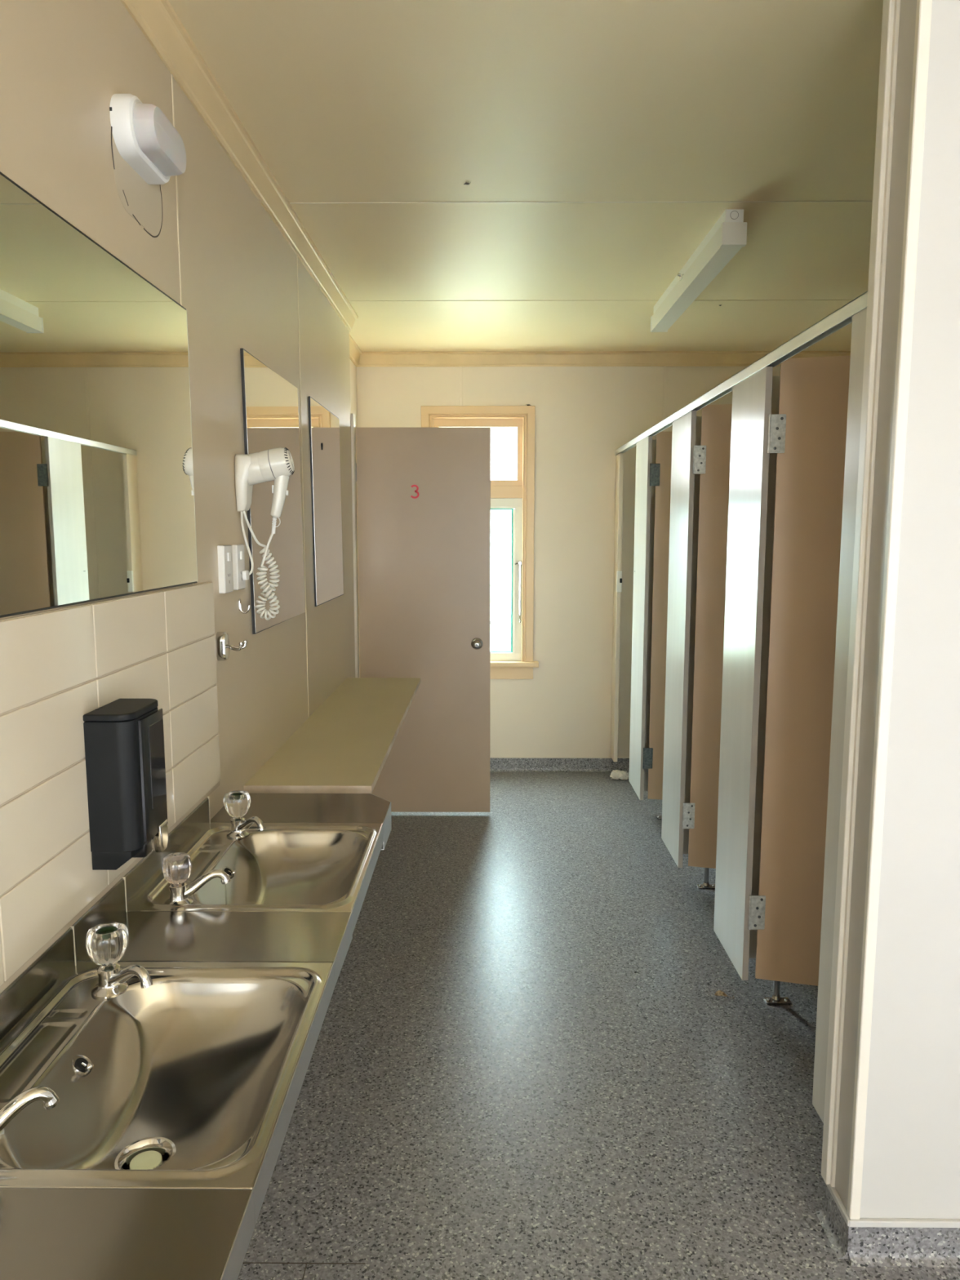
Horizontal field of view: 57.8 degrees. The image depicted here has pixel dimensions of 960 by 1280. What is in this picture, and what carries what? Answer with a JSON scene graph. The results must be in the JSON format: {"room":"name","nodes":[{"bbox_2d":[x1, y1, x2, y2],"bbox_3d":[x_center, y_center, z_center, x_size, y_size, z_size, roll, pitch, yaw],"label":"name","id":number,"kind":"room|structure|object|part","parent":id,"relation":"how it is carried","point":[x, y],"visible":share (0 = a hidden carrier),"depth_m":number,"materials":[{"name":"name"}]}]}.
{"room":"public restroom","nodes":[
{"label":"public restroom","id":0,"kind":"room"},
{"bbox_2d":[0,0,355,819],"bbox_3d":[-0.736,0.180,0.376,0.123,2.550,8.130,0,7,0],"label":"wall","id":1,"kind":"structure","parent":0,"point":[63,63],"depth_m":2.17,"materials":[{"name":"paint"}]},
{"bbox_2d":[0,171,198,617],"bbox_3d":[-0.664,-0.350,1.291,0.005,0.612,1.398,0,7,0],"label":"wall mirror","id":2,"kind":"object","parent":1,"relation":"attached to","point":[97,500],"visible":1,"depth_m":1.45,"materials":[{"name":"silver mirror"}]},
{"bbox_2d":[0,581,220,993],"bbox_3d":[-0.663,0.234,1.174,0.008,0.512,1.981,0,7,0],"label":"wall tiles","id":3,"kind":"structure","parent":1,"relation":"attached to","point":[58,667],"depth_m":1.41,"materials":[{"name":"beige tile"}]},
{"bbox_2d":[83,698,168,870],"bbox_3d":[-0.613,0.250,1.526,0.087,0.274,0.143,0,7,0],"label":"soap dispenser","id":4,"kind":"object","parent":3,"relation":"attached to","point":[124,738],"visible":1,"depth_m":1.47,"materials":[{"name":"black plastic"}]},
{"bbox_3d":[-0.617,0.121,1.510,0.079,0.012,0.143,0,7,0],"label":"lid","id":5,"kind":"part","parent":4,"relation":"part of","materials":[{"name":"black plastic"}]},
{"bbox_3d":[-0.578,0.355,1.573,0.018,0.052,0.040,0,7,0],"label":"push lever","id":6,"kind":"part","parent":4,"relation":"part of","materials":[{"name":"silver metal"}]},
{"bbox_2d":[111,126,162,237],"bbox_3d":[-0.662,-0.879,1.690,0.003,0.148,0.246,0,7,0],"label":"cable","id":7,"kind":"object","parent":1,"relation":"attached to","point":[142,201],"visible":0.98,"depth_m":1.69,"materials":[{"name":"brown"}]},
{"bbox_2d":[109,93,186,184],"bbox_3d":[-0.625,-0.954,1.664,0.075,0.108,0.213,0,7,0],"label":"lamp","id":8,"kind":"object","parent":1,"relation":"attached to","point":[144,136],"visible":1,"depth_m":1.60,"materials":[{"name":"white plastic"}]},
{"bbox_2d":[133,102,186,176],"bbox_3d":[-0.608,-0.954,1.664,0.041,0.082,0.184,0,7,0],"label":"diffuser","id":9,"kind":"object","parent":8,"relation":"attached to","point":[158,148],"depth_m":1.62,"materials":[{"name":"grey plastic"}]},
{"bbox_2d":[171,74,193,584],"bbox_3d":[-0.659,-0.382,1.966,0.002,1.670,0.006,0,7,0],"label":"trim","id":10,"kind":"structure","parent":1,"relation":"attached to","point":[172,91],"depth_m":1.90,"materials":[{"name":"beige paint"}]},
{"bbox_2d":[0,793,391,1279],"bbox_3d":[-0.453,0.603,1.272,0.427,0.247,2.168,0,7,0],"label":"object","id":11,"kind":"structure","parent":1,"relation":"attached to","point":[46,1233],"depth_m":1.21,"materials":[{"name":"silver metal"}]},
{"bbox_2d":[0,1188,252,1279],"bbox_3d":[-0.460,0.641,0.563,0.425,0.012,0.750,0,7,0],"label":"countertop","id":12,"kind":"structure","parent":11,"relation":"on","point":[46,1233],"depth_m":0.87,"materials":[{"name":"silver metal"}]},
{"bbox_2d":[0,1086,59,1131],"bbox_3d":[-0.550,0.535,0.990,0.124,0.100,0.061,-3,8,-20],"label":"tap","id":13,"kind":"object","parent":12,"relation":"on","point":[47,1095],"visible":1,"depth_m":1.01,"materials":[{"name":"silver metal"}]},
{"bbox_2d":[0,960,334,1226],"bbox_3d":[-0.454,0.630,1.190,0.426,0.155,0.495,0,7,0],"label":"basin","id":14,"kind":"object","parent":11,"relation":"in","point":[193,1078],"visible":0.94,"depth_m":1.22,"materials":[{"name":"silver metal"}]},
{"bbox_2d":[85,921,153,999],"bbox_3d":[-0.542,0.493,1.329,0.126,0.100,0.061,3,8,21],"label":"tap","id":15,"kind":"object","parent":14,"relation":"on","point":[106,944],"visible":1,"depth_m":1.32,"materials":[{"name":"silver metal"}]},
{"bbox_3d":[-0.573,0.469,1.337,0.061,0.056,0.061,3,8,23],"label":"handle","id":16,"kind":"part","parent":15,"relation":"part of","materials":[{"name":"clear plastic"}]},
{"bbox_2d":[91,961,128,999],"bbox_3d":[-0.573,0.517,1.343,0.053,0.048,0.053,0,7,0],"label":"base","id":17,"kind":"object","parent":15,"relation":"attached to","point":[113,983],"depth_m":1.33,"materials":[{"name":"silver metal"}]},
{"bbox_3d":[-0.529,0.511,1.318,0.093,0.049,0.021,4,8,29],"label":"spout","id":18,"kind":"part","parent":15,"relation":"part of","materials":[{"name":"silver metal"}]},
{"bbox_2d":[80,911,351,961],"bbox_3d":[-0.452,0.521,1.521,0.425,0.012,0.187,0,7,0],"label":"countertop","id":19,"kind":"structure","parent":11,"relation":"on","point":[156,936],"depth_m":1.52,"materials":[{"name":"silver metal"}]},
{"bbox_2d":[162,852,230,904],"bbox_3d":[-0.544,0.462,1.670,0.122,0.121,0.054,-4,8,-29],"label":"tap","id":20,"kind":"object","parent":19,"relation":"on","point":[176,866],"visible":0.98,"depth_m":1.64,"materials":[{"name":"silver metal"}]},
{"bbox_3d":[-0.574,0.432,1.649,0.052,0.052,0.052,3,8,23],"label":"handle","id":21,"kind":"part","parent":20,"relation":"part of","materials":[{"name":"clear plastic"}]},
{"bbox_2d":[164,881,193,904],"bbox_3d":[-0.574,0.478,1.655,0.053,0.048,0.053,0,7,0],"label":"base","id":22,"kind":"object","parent":20,"relation":"attached to","point":[180,893],"depth_m":1.64,"materials":[{"name":"silver metal"}]},
{"bbox_3d":[-0.527,0.467,1.671,0.093,0.049,0.021,-3,8,-21],"label":"spout","id":23,"kind":"part","parent":20,"relation":"part of","materials":[{"name":"silver metal"}]},
{"bbox_2d":[128,822,383,933],"bbox_3d":[-0.448,0.545,1.869,0.426,0.155,0.495,0,7,0],"label":"basin","id":24,"kind":"object","parent":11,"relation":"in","point":[280,867],"visible":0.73,"depth_m":1.96,"materials":[{"name":"silver metal"}]},
{"bbox_2d":[222,790,265,838],"bbox_3d":[-0.536,0.407,2.015,0.124,0.100,0.061,3,8,24],"label":"tap","id":25,"kind":"object","parent":24,"relation":"on","point":[237,803],"visible":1,"depth_m":2.01,"materials":[{"name":"silver metal"}]},
{"bbox_3d":[-0.565,0.383,2.025,0.061,0.056,0.061,-3,8,-22],"label":"handle","id":26,"kind":"part","parent":25,"relation":"part of","materials":[{"name":"clear plastic"}]},
{"bbox_2d":[226,816,249,838],"bbox_3d":[-0.565,0.431,2.031,0.053,0.048,0.053,0,7,0],"label":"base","id":27,"kind":"object","parent":25,"relation":"attached to","point":[239,826],"depth_m":2.02,"materials":[{"name":"silver metal"}]},
{"bbox_3d":[-0.525,0.426,2.000,0.093,0.049,0.021,5,9,37],"label":"spout","id":28,"kind":"part","parent":25,"relation":"part of","materials":[{"name":"silver metal"}]},
{"bbox_2d":[210,793,390,822],"bbox_3d":[-0.446,0.433,2.224,0.425,0.012,0.236,0,7,0],"label":"countertop","id":29,"kind":"structure","parent":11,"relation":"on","point":[269,807],"depth_m":2.21,"materials":[{"name":"silver metal"}]},
{"bbox_2d":[217,545,233,593],"bbox_3d":[-0.649,-0.181,2.226,0.020,0.121,0.072,0,7,0],"label":"power outlet","id":30,"kind":"object","parent":1,"relation":"attached to","point":[224,552],"visible":1,"depth_m":2.20,"materials":[{"name":"white plastic"}]},
{"bbox_2d":[226,552,231,560],"bbox_3d":[-0.641,-0.213,2.222,0.005,0.022,0.016,0,7,0],"label":"rocker switch","id":31,"kind":"object","parent":30,"relation":"attached to","point":[228,554],"depth_m":2.21,"materials":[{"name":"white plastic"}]},
{"bbox_2d":[215,631,247,661],"bbox_3d":[-0.625,0.016,2.192,0.069,0.074,0.049,0,7,0],"label":"robe hook","id":32,"kind":"object","parent":1,"relation":"attached to","point":[223,646],"visible":1,"depth_m":2.17,"materials":[{"name":"silver metal"}]},
{"bbox_3d":[-0.648,0.016,2.192,0.024,0.074,0.044,0,7,0],"label":"plate","id":33,"kind":"part","parent":32,"relation":"part of","materials":[{"name":"silver metal"}]},
{"bbox_3d":[-0.615,0.015,2.181,0.052,0.024,0.011,3,8,23],"label":"arm","id":34,"kind":"part","parent":32,"relation":"part of","materials":[{"name":"silver metal"}]},
{"bbox_3d":[-0.615,0.013,2.203,0.052,0.024,0.011,-3,8,-23],"label":"arm","id":35,"kind":"part","parent":32,"relation":"part of","materials":[{"name":"silver metal"}]},
{"bbox_2d":[231,544,245,590],"bbox_3d":[-0.649,-0.197,2.351,0.017,0.121,0.072,0,7,0],"label":"power outlet","id":36,"kind":"object","parent":1,"relation":"attached to","point":[237,550],"visible":1,"depth_m":2.33,"materials":[{"name":"white plastic"}]},
{"bbox_2d":[240,551,243,559],"bbox_3d":[-0.643,-0.228,2.347,0.005,0.022,0.016,0,7,0],"label":"rocker switch","id":37,"kind":"object","parent":36,"relation":"attached to","point":[241,552],"depth_m":2.34,"materials":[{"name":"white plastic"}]},
{"bbox_2d":[120,0,358,331],"bbox_3d":[-0.653,-1.056,0.302,0.040,0.080,8.050,0,7,0],"label":"trim","id":38,"kind":"structure","parent":1,"relation":"attached to","point":[157,20],"depth_m":2.19,"materials":[{"name":"paint"}]},
{"bbox_2d":[238,598,249,613],"bbox_3d":[-0.643,-0.092,2.378,0.031,0.042,0.014,0,7,0],"label":"coat hook","id":39,"kind":"object","parent":1,"relation":"attached to","point":[239,600],"visible":1,"depth_m":2.38,"materials":[{"name":"silver metal"}]},
{"bbox_3d":[-0.643,-0.086,2.379,0.031,0.029,0.006,0,7,0],"label":"hook arm","id":40,"kind":"part","parent":39,"relation":"part of","materials":[{"name":"silver metal"}]},
{"bbox_2d":[234,452,265,580],"bbox_3d":[-0.618,-0.337,2.374,0.078,0.344,0.088,0,7,0],"label":"holder","id":41,"kind":"object","parent":1,"relation":"attached to","point":[247,472],"visible":0.97,"depth_m":2.33,"materials":[{"name":"white plastic"}]},
{"bbox_3d":[-0.630,-0.425,2.363,0.055,0.151,0.088,0,7,0],"label":"plate","id":42,"kind":"part","parent":41,"relation":"part of","materials":[{"name":"white plastic"}]},
{"bbox_3d":[-0.636,-0.263,2.370,0.032,0.180,0.021,0,7,0],"label":"power cord","id":43,"kind":"part","parent":41,"relation":"part of","materials":[{"name":"white plastic"}]},
{"bbox_2d":[243,447,294,620],"bbox_3d":[-0.576,-0.288,2.380,0.141,0.469,0.084,0,7,4],"label":"hair dryer","id":44,"kind":"object","parent":41,"relation":"hanging from","point":[276,464],"visible":0.99,"depth_m":2.36,"materials":[{"name":"white plastic"}]},
{"bbox_3d":[-0.599,-0.204,2.383,0.095,0.302,0.050,0,7,0],"label":"coiled cord","id":45,"kind":"part","parent":44,"relation":"part of","materials":[{"name":"white plastic"}]},
{"bbox_3d":[-0.544,-0.391,2.366,0.054,0.118,0.041,0,7,0],"label":"handle","id":46,"kind":"part","parent":44,"relation":"part of","materials":[{"name":"white plastic"}]},
{"bbox_2d":[284,447,294,474],"bbox_3d":[-0.516,-0.484,2.354,0.022,0.073,0.074,0,7,0],"label":"grille","id":47,"kind":"object","parent":44,"relation":"attached to","point":[289,468],"depth_m":2.33,"materials":[{"name":"white plastic"}]},
{"bbox_2d":[240,348,305,634],"bbox_3d":[-0.645,-0.448,2.768,0.018,0.792,0.677,0,7,0],"label":"wall mirror","id":48,"kind":"object","parent":1,"relation":"attached to","point":[269,402],"visible":0.79,"depth_m":2.71,"materials":[{"name":"silver mirror"}]},
{"bbox_2d":[297,256,309,716],"bbox_3d":[-0.649,-0.536,3.194,0.002,1.670,0.005,0,7,0],"label":"trim","id":49,"kind":"structure","parent":1,"relation":"attached to","point":[297,256],"depth_m":3.19,"materials":[{"name":"beige paint"}]},
{"bbox_2d":[308,395,343,606],"bbox_3d":[-0.640,-0.566,3.672,0.012,0.800,0.674,0,7,0],"label":"wall mirror","id":50,"kind":"object","parent":1,"relation":"attached to","point":[324,425],"visible":1,"depth_m":3.60,"materials":[{"name":"silver mirror"}]},
{"bbox_2d":[243,677,420,793],"bbox_3d":[-0.472,0.382,3.319,0.356,0.178,1.792,0,7,0],"label":"countertop","id":51,"kind":"structure","parent":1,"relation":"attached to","point":[344,746],"depth_m":2.89,"materials":[{"name":"beige laminate"}]},
{"bbox_2d":[351,413,359,677],"bbox_3d":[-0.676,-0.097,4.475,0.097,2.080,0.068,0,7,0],"label":"trim","id":52,"kind":"structure","parent":1,"relation":"attached to","point":[353,415],"depth_m":4.41,"materials":[{"name":"paint"}]},
{"bbox_2d":[355,426,490,812],"bbox_3d":[-0.290,-0.075,4.468,0.686,1.992,0.102,0,7,0],"label":"door","id":53,"kind":"structure","parent":1,"relation":"in","point":[424,493],"depth_m":4.47,"materials":[{"name":"brown paint"}]},
{"bbox_3d":[-0.016,0.023,4.462,0.061,0.061,0.062,0,7,0],"label":"knob","id":54,"kind":"part","parent":53,"relation":"part of","materials":[{"name":"silver metal"}]},
{"bbox_2d":[349,358,357,427],"bbox_3d":[-0.790,-0.383,4.871,0.100,2.550,0.928,0,7,0],"label":"wall","id":55,"kind":"structure","parent":0,"point":[353,409],"depth_m":5.08,"materials":[{"name":"paint"}]},
{"bbox_2d":[349,334,361,366],"bbox_3d":[-0.668,-1.608,4.716,0.143,0.080,0.928,0,7,0],"label":"trim","id":56,"kind":"structure","parent":55,"relation":"attached to","point":[355,352],"depth_m":4.96,"materials":[{"name":"paint"}]},
{"bbox_2d":[168,0,883,351],"bbox_3d":[0.467,-1.199,0.722,4.280,0.100,9.178,0,7,0],"label":"ceiling","id":57,"kind":"structure","parent":0,"point":[341,100],"depth_m":2.45,"materials":[{"name":"paint"}]},
{"bbox_2d":[289,200,872,204],"bbox_3d":[0.761,-1.407,2.794,2.827,0.002,0.007,0,7,0],"label":"trim","id":58,"kind":"structure","parent":57,"relation":"attached to","point":[740,201],"depth_m":2.80,"materials":[{"name":"beige paint"}]},
{"bbox_2d":[360,299,853,301],"bbox_3d":[0.771,-1.556,3.989,2.827,0.002,0.006,0,7,0],"label":"trim","id":59,"kind":"structure","parent":57,"relation":"attached to","point":[740,300],"depth_m":3.99,"materials":[{"name":"paint"}]},
{"bbox_2d":[650,208,746,332],"bbox_3d":[0.837,-1.439,3.496,0.096,0.112,1.272,0,7,0],"label":"tube light","id":60,"kind":"object","parent":57,"relation":"attached to","point":[728,235],"visible":1,"depth_m":3.21,"materials":[{"name":"white plastic"}]},
{"bbox_2d":[356,366,780,756],"bbox_3d":[0.339,-0.447,5.382,3.950,2.550,0.120,0,7,0],"label":"wall","id":61,"kind":"structure","parent":0,"point":[583,415],"depth_m":5.27,"materials":[{"name":"paint"}]},
{"bbox_2d":[459,366,462,405],"bbox_3d":[-0.113,-1.512,5.189,0.018,0.232,0.004,0,7,0],"label":"trim","id":62,"kind":"structure","parent":61,"relation":"attached to","point":[460,367],"depth_m":5.19,"materials":[{"name":"paint"}]},
{"bbox_2d":[421,405,538,679],"bbox_3d":[-0.010,-0.580,5.310,0.743,1.651,0.115,0,7,0],"label":"window","id":63,"kind":"structure","parent":61,"relation":"in","point":[517,496],"depth_m":5.27,"materials":[{"name":"beige paint"}]},
{"bbox_3d":[-0.012,-1.133,5.263,0.548,0.402,0.041,0,7,0],"label":"sash","id":64,"kind":"part","parent":63,"relation":"part of","materials":[{"name":"beige paint"}]},
{"bbox_3d":[-0.010,0.145,5.401,0.743,0.034,0.115,0,7,0],"label":"sill","id":65,"kind":"part","parent":63,"relation":"part of","materials":[{"name":"beige paint"}]},
{"bbox_2d":[489,758,629,772],"bbox_3d":[0.729,0.785,5.461,2.930,0.085,0.022,0,7,0],"label":"baseboard","id":66,"kind":"structure","parent":61,"relation":"attached to","point":[496,765],"depth_m":5.47,"materials":[{"name":"plastic"}]},
{"bbox_2d":[489,756,629,758],"bbox_3d":[0.729,0.739,5.464,2.930,0.007,0.005,0,7,0],"label":"trim","id":67,"kind":"structure","parent":61,"relation":"attached to","point":[490,757],"depth_m":5.46,"materials":[{"name":"paint"}]},
{"bbox_2d":[356,351,850,367],"bbox_3d":[0.729,-1.662,5.146,2.930,0.080,0.040,0,7,0],"label":"trim","id":68,"kind":"structure","parent":61,"relation":"attached to","point":[540,358],"depth_m":5.15,"materials":[{"name":"paint"}]},
{"bbox_2d":[610,453,623,761],"bbox_3d":[0.831,-0.181,5.262,0.036,1.852,0.175,0,7,0],"label":"post","id":69,"kind":"object","parent":61,"relation":"attached to","point":[620,457],"visible":1,"depth_m":5.23,"materials":[{"name":"paint"}]},
{"bbox_2d":[662,366,666,431],"bbox_3d":[1.100,-0.444,5.313,0.019,2.382,0.004,0,7,0],"label":"trim","id":70,"kind":"structure","parent":61,"relation":"attached to","point":[664,367],"depth_m":5.18,"materials":[{"name":"paint"}]},
{"bbox_2d":[233,772,959,1279],"bbox_3d":[0.302,1.420,1.051,3.950,0.080,9.178,0,7,0],"label":"floor","id":71,"kind":"structure","parent":0,"point":[492,1088],"depth_m":2.38,"materials":[{"name":"plastic"}]},
{"bbox_2d":[243,1262,365,1279],"bbox_3d":[-0.413,1.306,1.639,0.350,0.001,0.320,0,7,0],"label":"trim","id":72,"kind":"structure","parent":71,"relation":"on","point":[243,1262],"depth_m":1.80,"materials":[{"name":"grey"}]},
{"bbox_2d":[609,769,628,779],"bbox_3d":[0.849,0.816,5.298,0.115,0.062,0.092,0,7,0],"label":"crumpled tissue","id":73,"kind":"object","parent":71,"relation":"on","point":[616,774],"visible":1,"depth_m":5.27,"materials":[{"name":"white paper"}]},
{"bbox_2d":[643,440,662,818],"bbox_3d":[1.506,-0.030,4.460,1.360,1.952,0.046,0,7,0],"label":"divider","id":74,"kind":"object","parent":71,"relation":"on","point":[654,442],"visible":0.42,"depth_m":4.45,"materials":[{"name":"paint"}]},
{"bbox_2d":[628,435,652,799],"bbox_3d":[0.817,-0.105,4.449,0.019,1.800,0.341,0,7,0],"label":"panel","id":75,"kind":"object","parent":74,"relation":"attached to","point":[643,447],"visible":1,"depth_m":4.38,"materials":[{"name":"laminate"}]},
{"bbox_2d":[642,431,672,799],"bbox_3d":[1.101,-0.092,4.233,0.574,1.812,0.032,1,7,10],"label":"door","id":76,"kind":"structure","parent":75,"relation":"attached to","point":[660,472],"depth_m":4.26,"materials":[{"name":"brown laminate"}]},
{"bbox_2d":[683,416,715,888],"bbox_3d":[1.499,0.081,3.572,1.360,1.952,0.046,0,7,0],"label":"divider","id":77,"kind":"object","parent":71,"relation":"on","point":[705,885],"visible":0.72,"depth_m":3.57,"materials":[{"name":"paint"}]},
{"bbox_2d":[661,410,696,867],"bbox_3d":[0.810,0.005,3.569,0.018,1.800,0.341,0,7,0],"label":"panel","id":78,"kind":"object","parent":77,"relation":"attached to","point":[683,435],"visible":1,"depth_m":3.52,"materials":[{"name":"paint"}]},
{"bbox_2d":[682,404,732,868],"bbox_3d":[1.091,0.019,3.339,0.573,1.812,0.033,2,7,13],"label":"door","id":79,"kind":"structure","parent":78,"relation":"attached to","point":[711,460],"depth_m":3.38,"materials":[{"name":"brown laminate"}]},
{"bbox_3d":[0.963,1.041,3.697,0.080,0.016,0.046,0,7,0],"label":"foot plate","id":80,"kind":"part","parent":77,"relation":"part of","materials":[{"name":"silver metal"}]},
{"bbox_3d":[0.963,0.971,3.695,0.019,0.144,0.019,0,7,0],"label":"foot post","id":81,"kind":"part","parent":77,"relation":"part of","materials":[{"name":"silver metal"}]},
{"bbox_2d":[714,990,734,998],"bbox_3d":[0.792,1.150,2.822,0.062,0.015,0.021,1,7,6],"label":"dry leaf","id":82,"kind":"object","parent":71,"relation":"on","point":[719,993],"visible":1,"depth_m":2.82,"materials":[{"name":"beige plant"}]},
{"bbox_2d":[748,376,791,1004],"bbox_3d":[1.492,0.193,2.675,1.360,1.952,0.046,0,7,0],"label":"divider","id":83,"kind":"object","parent":71,"relation":"on","point":[775,998],"visible":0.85,"depth_m":2.67,"materials":[{"name":"paint"}]},
{"bbox_2d":[615,290,867,455],"bbox_3d":[0.811,-0.903,3.458,0.027,0.031,3.556,0,7,0],"label":"rail","id":84,"kind":"object","parent":83,"relation":"on","point":[841,317],"visible":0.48,"depth_m":2.33,"materials":[{"name":"metal"}]},
{"bbox_2d":[713,366,773,980],"bbox_3d":[0.803,0.116,2.684,0.018,1.800,0.333,0,7,0],"label":"panel","id":85,"kind":"object","parent":83,"relation":"attached to","point":[751,397],"visible":1,"depth_m":2.63,"materials":[{"name":"laminate"}]},
{"bbox_2d":[747,355,850,986],"bbox_3d":[1.084,0.130,2.458,0.573,1.812,0.033,2,7,13],"label":"door","id":86,"kind":"structure","parent":85,"relation":"attached to","point":[807,435],"depth_m":2.48,"materials":[{"name":"brown laminate"}]},
{"bbox_3d":[0.956,1.083,2.797,0.019,0.144,0.019,0,7,0],"label":"foot post","id":87,"kind":"part","parent":83,"relation":"part of","materials":[{"name":"silver metal"}]},
{"bbox_3d":[0.956,1.153,2.799,0.080,0.016,0.046,0,7,0],"label":"foot plate","id":88,"kind":"part","parent":83,"relation":"part of","materials":[{"name":"silver metal"}]},
{"bbox_2d":[835,0,959,1218],"bbox_3d":[1.692,0.009,1.696,1.844,2.540,0.098,0,7,0],"label":"wall partition","id":89,"kind":"structure","parent":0,"point":[911,1162],"depth_m":1.69,"materials":[{"name":"paint"}]},
{"bbox_2d":[812,307,866,1123],"bbox_3d":[0.796,0.216,1.879,0.018,1.800,0.147,0,7,0],"label":"panel","id":90,"kind":"object","parent":89,"relation":"attached to","point":[859,319],"visible":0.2,"depth_m":1.91,"materials":[{"name":"laminate"}]},
{"bbox_2d":[821,0,900,1186],"bbox_3d":[0.765,-0.036,1.755,0.022,2.465,0.041,0,7,0],"label":"trim","id":91,"kind":"structure","parent":89,"relation":"attached to","point":[891,9],"depth_m":1.74,"materials":[{"name":"white paint"}]},
{"bbox_2d":[815,1183,959,1266],"bbox_3d":[1.679,1.243,1.848,1.870,0.074,0.144,0,7,0],"label":"baseboard","id":92,"kind":"structure","parent":89,"relation":"attached to","point":[869,1246],"depth_m":1.80,"materials":[{"name":"stone"}]},
{"bbox_2d":[826,1183,959,1227],"bbox_3d":[1.687,1.198,1.853,1.854,0.014,0.134,0,7,0],"label":"trim","id":93,"kind":"structure","parent":92,"relation":"on","point":[862,1222],"depth_m":1.79,"materials":[{"name":"paint"}]},
{"bbox_2d":[847,0,932,1219],"bbox_3d":[0.775,-0.025,1.653,0.021,2.462,0.015,0,7,0],"label":"trim","id":94,"kind":"structure","parent":89,"relation":"attached to","point":[924,7],"depth_m":1.64,"materials":[{"name":"white paint"}]},
{"label":"outside","id":95,"kind":"structure","parent":0,"visible":0},
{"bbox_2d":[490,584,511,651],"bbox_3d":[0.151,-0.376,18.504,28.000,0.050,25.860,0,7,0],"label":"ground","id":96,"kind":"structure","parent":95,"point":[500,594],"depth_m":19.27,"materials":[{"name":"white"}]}
]}

